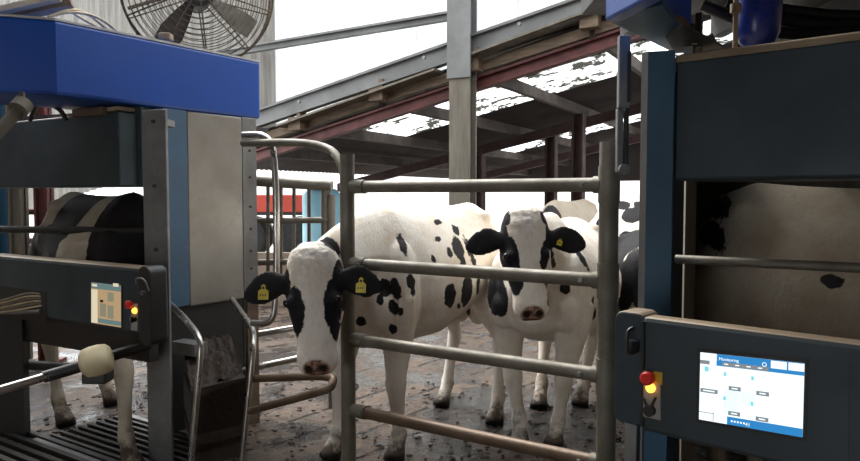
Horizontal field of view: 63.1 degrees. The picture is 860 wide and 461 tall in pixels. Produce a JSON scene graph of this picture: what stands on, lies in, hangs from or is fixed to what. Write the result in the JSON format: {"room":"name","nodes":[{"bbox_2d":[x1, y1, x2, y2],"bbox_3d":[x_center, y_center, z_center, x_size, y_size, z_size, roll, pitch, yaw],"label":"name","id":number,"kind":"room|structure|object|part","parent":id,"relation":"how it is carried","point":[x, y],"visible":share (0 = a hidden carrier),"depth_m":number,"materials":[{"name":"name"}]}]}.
{"room":"farm building","nodes":[
{"label":"farm building","id":0,"kind":"room"},
{"bbox_2d":[258,252,289,305],"bbox_3d":[-2.657,0.656,9.570,3.211,0.720,0.150,0,3,5],"label":"wall","id":1,"kind":"structure","parent":0,"point":[261,255],"depth_m":9.45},
{"bbox_2d":[0,0,564,207],"bbox_3d":[-1.531,-3.252,10.833,18.000,6.601,0.044,2,3,28],"label":"sky","id":2,"kind":"structure","parent":0,"point":[298,69],"depth_m":10.99,"materials":[{"name":"white"}]},
{"bbox_2d":[3,306,766,460],"bbox_3d":[0.000,1.280,5.372,18.000,0.100,14.600,0,3,0],"label":"floor","id":3,"kind":"structure","parent":0,"point":[370,363],"depth_m":4.92,"materials":[{"name":"concrete"}]},
{"bbox_2d":[0,105,8,253],"bbox_3d":[-3.761,-0.114,6.202,0.216,2.600,0.216,0,3,0],"label":"post","id":4,"kind":"object","parent":3,"relation":"on","point":[4,237],"visible":0.19,"depth_m":6.19,"materials":[{"name":"metal"}]},
{"bbox_2d":[5,105,37,359],"bbox_3d":[-3.646,-0.114,6.202,0.216,2.600,0.216,0,3,0],"label":"post","id":5,"kind":"object","parent":3,"relation":"on","point":[18,198],"visible":0.23,"depth_m":6.19,"materials":[{"name":"metal"}]},
{"bbox_2d":[29,208,33,243],"bbox_3d":[-3.694,-0.040,6.306,0.909,0.328,0.058,0,3,0],"label":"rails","id":6,"kind":"object","parent":5,"relation":"attached to","point":[31,210],"visible":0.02,"depth_m":6.28,"materials":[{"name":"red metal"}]},
{"bbox_2d":[33,107,66,361],"bbox_3d":[-3.416,-0.114,6.202,0.216,2.600,0.216,0,3,0],"label":"post","id":7,"kind":"object","parent":3,"relation":"on","point":[42,197],"visible":0.2,"depth_m":6.18,"materials":[{"name":"red metal"}]},
{"bbox_2d":[0,430,118,460],"bbox_3d":[-2.325,1.280,4.069,2.557,0.030,0.345,2,3,33],"label":"channel","id":8,"kind":"object","parent":3,"relation":"on","point":[10,450],"visible":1,"depth_m":4.05,"materials":[{"name":"grey metal"}]},
{"bbox_2d":[28,192,144,460],"bbox_3d":[-1.916,0.520,4.728,1.819,1.562,1.063,3,4,44],"label":"cow","id":9,"kind":"object","parent":3,"relation":"on","point":[72,208],"visible":0.28,"depth_m":4.42},
{"bbox_2d":[33,414,188,460],"bbox_3d":[-1.784,1.277,4.195,1.100,0.024,0.630,2,3,33],"label":"floor grating","id":10,"kind":"structure","parent":3,"relation":"on","point":[138,421],"depth_m":4.25,"materials":[{"name":"metal"}]},
{"bbox_2d":[0,13,267,460],"bbox_3d":[-2.146,0.110,4.524,2.661,2.511,2.336,1,3,22],"label":"robot","id":11,"kind":"object","parent":3,"relation":"on","point":[167,119],"visible":0.99,"depth_m":4.10,"materials":[{"name":"blue paint"}]},
{"bbox_3d":[-2.688,0.886,4.350,0.388,0.790,0.050,0,3,7],"label":"frame","id":12,"kind":"part","parent":11,"relation":"part of","materials":[{"name":"black metal"}]},
{"bbox_2d":[0,91,32,139],"bbox_3d":[-2.061,-0.532,3.421,0.130,0.304,0.234,3,4,41],"label":"air cylinder","id":13,"kind":"object","parent":11,"relation":"attached to","point":[20,106],"visible":1,"depth_m":3.44,"materials":[{"name":"metal"}]},
{"bbox_2d":[0,0,74,16],"bbox_3d":[-2.238,-1.232,3.884,0.456,0.167,0.211,-1,3,-17],"label":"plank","id":14,"kind":"object","parent":11,"relation":"on","point":[40,8],"visible":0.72,"depth_m":3.87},
{"bbox_3d":[-2.408,0.841,4.348,0.492,0.083,0.059,1,3,24],"label":"rail","id":15,"kind":"part","parent":11,"relation":"part of","materials":[{"name":"grey metal"}]},
{"bbox_3d":[-2.447,-0.004,4.556,1.605,0.065,0.048,1,3,22],"label":"stall rail","id":16,"kind":"part","parent":11,"relation":"part of","materials":[{"name":"grey metal"}]},
{"bbox_2d":[47,9,117,30],"bbox_3d":[-2.006,-1.209,4.029,0.124,0.111,0.406,3,4,41],"label":"cable loop","id":17,"kind":"object","parent":11,"relation":"on","point":[75,12],"visible":0.9,"depth_m":4.02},
{"bbox_3d":[-1.599,0.632,3.562,0.340,0.133,0.055,-1,3,-27],"label":"service arm","id":18,"kind":"part","parent":11,"relation":"part of","materials":[{"name":"black plastic"}]},
{"bbox_2d":[129,317,136,322],"bbox_3d":[-1.517,0.454,3.570,0.026,0.030,0.039,2,3,32],"label":"switch","id":19,"kind":"object","parent":11,"relation":"attached to","point":[131,319],"depth_m":3.57,"materials":[{"name":"black plastic"}]},
{"bbox_2d":[131,303,137,330],"bbox_3d":[-1.516,0.444,3.590,0.059,0.141,0.003,2,3,32],"label":"switch plate","id":20,"kind":"object","parent":11,"relation":"attached to","point":[134,306],"depth_m":3.58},
{"bbox_3d":[-1.757,-0.495,4.159,0.164,0.472,0.080,1,3,14],"label":"post","id":21,"kind":"part","parent":11,"relation":"part of","materials":[{"name":"blue metal"}]},
{"bbox_2d":[158,33,173,40],"bbox_3d":[-1.609,-1.182,4.266,0.070,0.046,0.070,0,3,0],"label":"fitting","id":22,"kind":"object","parent":11,"relation":"on","point":[162,36],"visible":0.98,"depth_m":4.23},
{"bbox_2d":[120,0,273,56],"bbox_3d":[-1.778,-1.988,5.351,1.114,1.500,0.523,-1,3,-21],"label":"fan","id":23,"kind":"object","parent":11,"relation":"on","point":[177,23],"visible":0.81,"depth_m":5.33,"materials":[{"name":"black metal"}]},
{"bbox_3d":[-1.927,-1.561,5.289,0.297,0.387,0.106,-1,3,-22],"label":"blade","id":24,"kind":"part","parent":23,"relation":"part of","materials":[{"name":"black metal"}]},
{"bbox_3d":[-1.818,-1.835,5.463,0.218,0.245,0.300,-1,3,-21],"label":"motor","id":25,"kind":"part","parent":23,"relation":"part of","materials":[{"name":"black metal"}]},
{"bbox_3d":[-1.533,-1.648,5.425,0.397,0.301,0.069,-1,3,-26],"label":"blade","id":26,"kind":"part","parent":23,"relation":"part of","materials":[{"name":"grey metal"}]},
{"bbox_3d":[-1.164,0.849,4.589,0.030,0.840,0.082,3,4,43],"label":"plate","id":27,"kind":"part","parent":11,"relation":"part of","materials":[{"name":"silver metal"}]},
{"bbox_2d":[241,131,279,326],"bbox_3d":[-0.980,-0.010,4.008,0.287,1.123,0.091,2,3,31],"label":"rail","id":28,"kind":"object","parent":11,"relation":"attached to","point":[250,134],"visible":0.91,"depth_m":3.94,"materials":[{"name":"silver metal"}]},
{"bbox_2d":[247,373,336,414],"bbox_3d":[-0.758,0.863,3.708,0.703,0.285,0.144,2,4,35],"label":"rail","id":29,"kind":"object","parent":11,"relation":"attached to","point":[331,378],"visible":0.91,"depth_m":3.66,"materials":[{"name":"metal"}]},
{"bbox_2d":[241,176,334,407],"bbox_3d":[-1.032,0.434,4.835,0.739,1.642,0.457,0,3,0],"label":"rails","id":30,"kind":"object","parent":3,"relation":"on","point":[327,219],"visible":0.37,"depth_m":4.92,"materials":[{"name":"silver metal"}]},
{"bbox_3d":[-1.089,0.903,4.702,0.433,0.114,0.044,-1,3,-14],"label":"rail","id":31,"kind":"part","parent":30,"relation":"part of","materials":[{"name":"silver metal"}]},
{"bbox_3d":[-1.050,0.224,4.968,0.704,0.068,0.044,0,3,8],"label":"rail","id":32,"kind":"part","parent":30,"relation":"part of","materials":[{"name":"silver metal"}]},
{"bbox_3d":[-1.147,0.720,4.943,0.467,0.121,0.044,0,3,0],"label":"rail","id":33,"kind":"part","parent":30,"relation":"part of","materials":[{"name":"silver metal"}]},
{"bbox_3d":[-1.047,-0.071,4.953,0.701,0.054,0.044,0,3,8],"label":"rail","id":34,"kind":"part","parent":30,"relation":"part of","materials":[{"name":"grey metal"}]},
{"bbox_3d":[-1.037,-0.335,4.939,0.716,0.115,0.071,0,3,8],"label":"rail","id":35,"kind":"part","parent":30,"relation":"part of","materials":[{"name":"grey metal"}]},
{"bbox_3d":[-0.732,-0.059,4.923,0.074,0.564,0.070,0,3,0],"label":"post","id":36,"kind":"part","parent":30,"relation":"part of","materials":[{"name":"grey metal"}]},
{"bbox_3d":[-0.692,0.501,4.932,0.060,1.500,0.060,0,3,0],"label":"leg","id":37,"kind":"part","parent":30,"relation":"part of","materials":[{"name":"silver metal"}]},
{"bbox_2d":[8,380,732,460],"bbox_3d":[-0.208,1.270,4.525,4.808,0.016,2.316,0,3,0],"label":"clod","id":38,"kind":"object","parent":3,"relation":"on","point":[99,396],"visible":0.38,"depth_m":4.54,"materials":[{"name":"brown soil"}]},
{"bbox_2d":[244,203,504,460],"bbox_3d":[-0.108,0.577,4.237,0.747,1.475,2.393,2,3,29],"label":"cow","id":39,"kind":"object","parent":3,"relation":"on","point":[315,283],"visible":0.74,"depth_m":3.85},
{"bbox_2d":[447,0,476,205],"bbox_3d":[0.433,-2.674,9.296,0.340,7.400,0.260,2,3,28],"label":"column","id":40,"kind":"structure","parent":3,"relation":"on","point":[461,14],"depth_m":9.26,"materials":[{"name":"metal"}]},
{"bbox_2d":[214,11,446,55],"bbox_3d":[-2.867,-2.910,11.193,7.264,0.320,0.160,2,3,28],"label":"beam","id":41,"kind":"structure","parent":40,"relation":"attached to","point":[439,17],"depth_m":10.28,"materials":[{"name":"grey metal"}]},
{"bbox_2d":[256,0,587,126],"bbox_3d":[-0.664,-2.205,9.926,7.109,1.754,0.210,2,3,28],"label":"rafter","id":42,"kind":"object","parent":40,"relation":"attached to","point":[435,57],"visible":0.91,"depth_m":9.79,"materials":[{"name":"grey paint"}]},
{"bbox_2d":[256,28,643,162],"bbox_3d":[-0.639,-1.698,10.183,7.341,1.805,0.140,2,3,28],"label":"beam","id":43,"kind":"structure","parent":40,"relation":"attached to","point":[609,40],"depth_m":9.49,"materials":[{"name":"metal"}]},
{"bbox_2d":[265,128,297,138],"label":"plate","id":44,"kind":"object","parent":43,"relation":"on","point":[277,133],"depth_m":11.05,"materials":[{"name":"brown wood"}]},
{"bbox_2d":[288,112,306,130],"bbox_3d":[-2.042,-1.689,10.762,0.234,0.300,0.166,2,3,28],"label":"cleat","id":45,"kind":"object","parent":44,"relation":"on","point":[300,125],"visible":0.75,"depth_m":10.70,"materials":[{"name":"brown wood"}]},
{"bbox_2d":[306,73,448,128],"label":"plate","id":46,"kind":"object","parent":43,"relation":"on","point":[440,80],"depth_m":10.09,"materials":[{"name":"brown wood"}]},
{"bbox_2d":[275,68,446,127],"bbox_3d":[-1.045,-1.898,10.300,2.761,0.662,0.500,2,3,28],"label":"sheet","id":47,"kind":"object","parent":46,"relation":"on","point":[433,72],"visible":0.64,"depth_m":10.03,"materials":[{"name":"metal"}]},
{"bbox_2d":[368,79,387,101],"bbox_3d":[-0.742,-2.009,10.049,0.234,0.300,0.166,2,3,28],"label":"cleat","id":48,"kind":"object","parent":46,"relation":"on","point":[381,96],"visible":0.71,"depth_m":9.98,"materials":[{"name":"brown wood"}]},
{"bbox_2d":[477,20,619,73],"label":"plate","id":49,"kind":"object","parent":43,"relation":"on","point":[537,49],"depth_m":8.95,"materials":[{"name":"brown wood"}]},
{"bbox_2d":[471,47,482,71],"bbox_3d":[0.565,-2.268,9.333,0.234,0.300,0.166,2,3,28],"label":"cleat","id":50,"kind":"object","parent":49,"relation":"on","point":[477,60],"visible":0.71,"depth_m":9.25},
{"bbox_2d":[579,15,601,30],"bbox_3d":[1.964,-2.622,8.564,0.234,0.300,0.166,2,3,28],"label":"cleat","id":51,"kind":"object","parent":49,"relation":"on","point":[590,22],"visible":0.61,"depth_m":8.51,"materials":[{"name":"beige wood"}]},
{"bbox_2d":[340,141,619,460],"bbox_3d":[0.147,0.491,3.102,1.386,1.705,0.086,2,3,33],"label":"gate","id":52,"kind":"object","parent":3,"relation":"on","point":[606,184],"visible":0.94,"depth_m":2.97,"materials":[{"name":"metal"}]},
{"bbox_2d":[240,139,339,175],"bbox_3d":[-0.724,-0.302,3.799,0.937,0.430,0.114,3,4,43],"label":"rail","id":53,"kind":"object","parent":52,"relation":"attached to","point":[330,150],"visible":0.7,"depth_m":3.80,"materials":[{"name":"silver metal"}]},
{"bbox_3d":[-0.405,0.475,3.458,0.071,1.700,0.071,0,3,0],"label":"post","id":54,"kind":"part","parent":52,"relation":"part of","materials":[{"name":"silver metal"}]},
{"bbox_3d":[0.145,0.906,3.125,1.309,0.056,0.057,2,3,33],"label":"rail","id":55,"kind":"part","parent":52,"relation":"part of","materials":[{"name":"metal"}]},
{"bbox_3d":[0.145,0.179,3.088,1.309,0.056,0.057,2,3,33],"label":"rail","id":56,"kind":"part","parent":52,"relation":"part of","materials":[{"name":"silver metal"}]},
{"bbox_3d":[0.145,0.553,3.107,1.309,0.056,0.057,2,3,33],"label":"rail","id":57,"kind":"part","parent":52,"relation":"part of","materials":[{"name":"grey metal"}]},
{"bbox_3d":[0.145,-0.196,3.069,1.309,0.056,0.057,2,3,33],"label":"rail","id":58,"kind":"part","parent":52,"relation":"part of","materials":[{"name":"grey metal"}]},
{"bbox_3d":[0.695,0.509,2.749,0.075,1.705,0.075,0,3,0],"label":"post","id":59,"kind":"part","parent":52,"relation":"part of","materials":[{"name":"silver metal"}]},
{"bbox_2d":[465,205,621,447],"bbox_3d":[0.806,0.562,4.570,0.854,1.476,1.930,1,3,15],"label":"cow","id":60,"kind":"object","parent":3,"relation":"on","point":[528,237],"visible":0.83,"depth_m":4.06},
{"bbox_2d":[542,199,597,222],"bbox_3d":[1.703,0.320,9.123,0.716,1.449,2.511,2,3,27],"label":"cow","id":61,"kind":"object","parent":3,"relation":"on","point":[583,209],"visible":0.2,"depth_m":9.16},
{"bbox_2d":[590,199,638,235],"bbox_3d":[2.174,0.440,6.473,1.678,1.483,0.797,2,4,40],"label":"cow","id":62,"kind":"object","parent":3,"relation":"on","point":[628,209],"visible":0.08,"depth_m":6.45},
{"bbox_2d":[617,230,638,313],"bbox_3d":[1.720,0.634,5.210,0.760,1.227,1.606,0,3,0],"label":"cow","id":63,"kind":"object","parent":3,"relation":"on","point":[628,244],"visible":0.11,"depth_m":5.00},
{"bbox_2d":[581,0,859,37],"bbox_3d":[2.350,-0.077,3.400,2.700,2.810,2.600,0,3,0],"label":"mezzanine","id":64,"kind":"object","parent":3,"relation":"on","point":[720,28],"visible":0.16,"depth_m":4.40,"materials":[{"name":"metal"}]},
{"bbox_2d":[605,0,859,460],"bbox_3d":[2.015,0.186,2.153,3.411,2.410,3.027,2,4,40],"label":"robot","id":65,"kind":"object","parent":3,"relation":"on","point":[725,121],"visible":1,"depth_m":2.18,"materials":[{"name":"blue paint"}]},
{"bbox_2d":[615,35,630,174],"bbox_3d":[0.721,-0.465,2.614,0.049,0.510,0.071,0,3,0],"label":"bar","id":66,"kind":"object","parent":65,"relation":"attached to","point":[622,167],"visible":1,"depth_m":2.59,"materials":[{"name":"metal"}]},
{"bbox_3d":[0.735,-0.363,2.625,0.020,0.287,0.020,0,3,0],"label":"rod","id":67,"kind":"part","parent":66,"relation":"part of","materials":[{"name":"black metal"}]},
{"bbox_2d":[642,397,656,416],"bbox_3d":[0.655,0.524,2.090,0.044,0.062,0.019,3,4,43],"label":"switch","id":68,"kind":"object","parent":65,"relation":"attached to","point":[649,404],"depth_m":2.09,"materials":[{"name":"black plastic"}]},
{"bbox_2d":[646,384,654,392],"bbox_3d":[0.658,0.470,2.089,0.028,0.028,0.028,0,3,0],"label":"lamp","id":69,"kind":"object","parent":65,"relation":"on","point":[650,388],"depth_m":2.08,"materials":[{"name":"yellow plastic"}]},
{"bbox_2d":[643,370,660,419],"bbox_3d":[0.663,0.492,2.094,0.061,0.140,0.003,3,4,43],"label":"switch plate","id":70,"kind":"object","parent":65,"relation":"attached to","point":[651,378],"depth_m":2.08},
{"bbox_3d":[0.818,0.373,2.525,0.093,2.000,0.100,1,3,19],"label":"post","id":71,"kind":"part","parent":65,"relation":"part of","materials":[{"name":"blue metal"}]},
{"bbox_3d":[0.748,0.990,2.301,0.075,0.790,0.060,3,4,41],"label":"console leg","id":72,"kind":"part","parent":65,"relation":"part of","materials":[{"name":"blue paint"}]},
{"bbox_3d":[0.960,0.376,2.756,0.058,1.970,0.050,1,3,20],"label":"stall post","id":73,"kind":"part","parent":65,"relation":"part of","materials":[{"name":"metal"}]},
{"bbox_2d":[703,33,715,51],"bbox_3d":[1.040,-0.703,2.668,0.110,0.091,0.098,0,3,0],"label":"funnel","id":74,"kind":"object","parent":65,"relation":"on","point":[711,36],"visible":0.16,"depth_m":2.63,"materials":[{"name":"metal"}]},
{"bbox_2d":[730,0,741,47],"bbox_3d":[1.076,-0.714,2.467,0.038,0.195,0.037,0,3,0],"label":"rod","id":75,"kind":"object","parent":65,"relation":"on","point":[735,7],"visible":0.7,"depth_m":2.46,"materials":[{"name":"metal"}]},
{"bbox_2d":[738,0,782,46],"bbox_3d":[1.200,-0.872,2.559,0.170,0.420,0.170,0,3,0],"label":"jar","id":76,"kind":"object","parent":65,"relation":"on","point":[759,21],"visible":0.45,"depth_m":2.50,"materials":[{"name":"blue plastic"}]},
{"bbox_3d":[1.168,0.114,2.409,0.643,0.038,0.032,2,4,38],"label":"stall rail","id":77,"kind":"part","parent":65,"relation":"part of","materials":[{"name":"silver metal"}]},
{"bbox_3d":[2.872,0.339,3.187,3.405,2.000,0.040,2,4,38],"label":"stall panel","id":78,"kind":"part","parent":65,"relation":"part of","materials":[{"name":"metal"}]},
{"bbox_2d":[700,0,859,39],"bbox_3d":[1.822,-0.888,2.909,1.368,0.210,0.149,0,3,0],"label":"bundle","id":79,"kind":"object","parent":65,"relation":"attached to","point":[798,22],"visible":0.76,"depth_m":2.86,"materials":[{"name":"black plastic"}]},
{"bbox_2d":[694,183,859,460],"bbox_3d":[2.021,0.605,2.536,2.321,1.572,0.684,3,4,43],"label":"cow","id":80,"kind":"object","parent":3,"relation":"on","point":[757,220],"visible":0.5,"depth_m":2.80},
{"bbox_2d":[256,15,789,178],"bbox_3d":[3.735,-2.592,15.708,11.940,2.547,14.000,2,3,28],"label":"ceiling","id":81,"kind":"structure","parent":0,"point":[600,96],"depth_m":14.65,"materials":[{"name":"white metal"}]},
{"bbox_2d":[471,12,604,60],"bbox_3d":[1.570,-2.546,8.863,2.223,0.554,0.500,2,3,28],"label":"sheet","id":82,"kind":"object","parent":81,"relation":"attached to","point":[493,50],"visible":0.46,"depth_m":8.96,"materials":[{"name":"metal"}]},
{"bbox_2d":[360,20,732,135],"bbox_3d":[2.970,-2.673,11.115,8.955,1.920,1.700,2,3,28],"label":"skylight","id":83,"kind":"object","parent":81,"relation":"attached to","point":[601,66],"visible":0.36,"depth_m":11.76,"materials":[{"name":"white plastic"}]},
{"bbox_2d":[486,134,639,178],"bbox_3d":[5.275,-2.378,18.596,11.940,2.707,0.120,2,3,28],"label":"rafter","id":84,"kind":"object","parent":81,"relation":"attached to","point":[634,139],"visible":0.33,"depth_m":19.78,"materials":[{"name":"metal"}]},
{"bbox_2d":[503,114,640,151],"bbox_3d":[5.830,-2.943,16.440,8.955,1.920,1.500,2,3,28],"label":"sheet","id":85,"kind":"object","parent":81,"relation":"attached to","point":[634,118],"visible":0.05,"depth_m":18.02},
{"bbox_2d":[489,142,639,180],"bbox_3d":[7.024,-2.878,21.835,11.940,2.637,0.120,2,3,28],"label":"wall","id":86,"kind":"structure","parent":0,"point":[592,160],"depth_m":22.75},
{"label":"outside","id":87,"kind":"structure","parent":0,"visible":0},
{"bbox_2d":[29,215,500,251],"bbox_3d":[0.000,-1.010,51.315,120.000,0.100,77.400,0,3,0],"label":"ground","id":88,"kind":"structure","parent":87,"point":[31,217],"depth_m":35.39,"materials":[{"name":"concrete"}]},
{"bbox_2d":[257,195,302,251],"bbox_3d":[-3.929,-0.125,17.516,2.188,1.544,1.400,0,3,0],"label":"trailer","id":89,"kind":"object","parent":88,"relation":"on","point":[261,199],"visible":0.09,"depth_m":16.92,"materials":[{"name":"red paint"}]},
{"bbox_2d":[302,189,339,242],"bbox_3d":[-2.311,-0.121,15.013,0.840,1.720,0.840,0,3,0],"label":"water tank","id":90,"kind":"object","parent":88,"relation":"on","point":[315,194],"visible":0.15,"depth_m":14.64,"materials":[{"name":"blue paint"}]},
{"bbox_2d":[100,169,639,226],"bbox_3d":[7.000,-2.728,34.056,46.000,5.400,0.300,0,3,0],"label":"farm building","id":91,"kind":"structure","parent":88,"relation":"on","point":[498,204],"depth_m":33.96,"materials":[{"name":"white"}]},
{"bbox_2d":[476,148,485,210],"bbox_3d":[1.084,-0.548,15.492,0.396,2.524,0.396,2,3,28],"label":"post","id":92,"kind":"object","parent":88,"relation":"on","point":[481,159],"visible":0.25,"depth_m":15.43,"materials":[{"name":"red metal"}]},
{"bbox_2d":[337,103,640,191],"bbox_3d":[3.007,-2.164,14.371,11.940,2.707,0.120,2,3,28],"label":"rafter","id":93,"kind":"object","parent":92,"relation":"on","point":[635,109],"visible":0.44,"depth_m":15.02,"materials":[{"name":"metal"}]},
{"bbox_2d":[256,147,528,175],"bbox_3d":[0.050,-1.652,17.706,0.068,0.184,14.050,2,3,28],"label":"roof purlin","id":94,"kind":"structure","parent":93,"relation":"on","point":[298,154],"depth_m":14.97,"materials":[{"name":"metal"}]},
{"bbox_2d":[298,124,569,165],"bbox_3d":[1.300,-1.916,17.021,0.068,0.184,14.050,2,3,28],"label":"beam","id":95,"kind":"structure","parent":93,"relation":"on","point":[361,135],"depth_m":13.85,"materials":[{"name":"grey metal"}]},
{"bbox_2d":[379,99,593,146],"bbox_3d":[2.608,-2.191,16.305,0.068,0.184,14.050,2,3,28],"label":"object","id":96,"kind":"structure","parent":93,"relation":"on","point":[434,112],"depth_m":13.47,"materials":[{"name":"grey metal"}]},
{"bbox_2d":[477,70,639,134],"bbox_3d":[3.913,-2.466,15.591,0.068,0.184,14.050,2,3,28],"label":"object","id":97,"kind":"structure","parent":93,"relation":"on","point":[517,86],"depth_m":12.16,"materials":[{"name":"grey metal"}]},
{"bbox_2d":[589,30,641,75],"bbox_3d":[5.322,-2.763,14.819,0.068,0.184,14.050,2,3,28],"label":"beam","id":98,"kind":"structure","parent":93,"relation":"on","point":[635,62],"depth_m":10.48,"materials":[{"name":"grey metal"}]},
{"bbox_2d":[544,135,557,206],"bbox_3d":[2.590,-0.686,14.985,0.396,2.853,0.396,2,3,28],"label":"post","id":99,"kind":"object","parent":88,"relation":"on","point":[551,143],"visible":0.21,"depth_m":14.92,"materials":[{"name":"red metal"}]},
{"bbox_2d":[571,113,585,200],"bbox_3d":[2.851,-0.709,13.481,0.396,3.050,0.396,2,3,28],"label":"post","id":100,"kind":"object","parent":88,"relation":"on","point":[578,123],"visible":0.48,"depth_m":13.41,"materials":[{"name":"red metal"}]}
]}

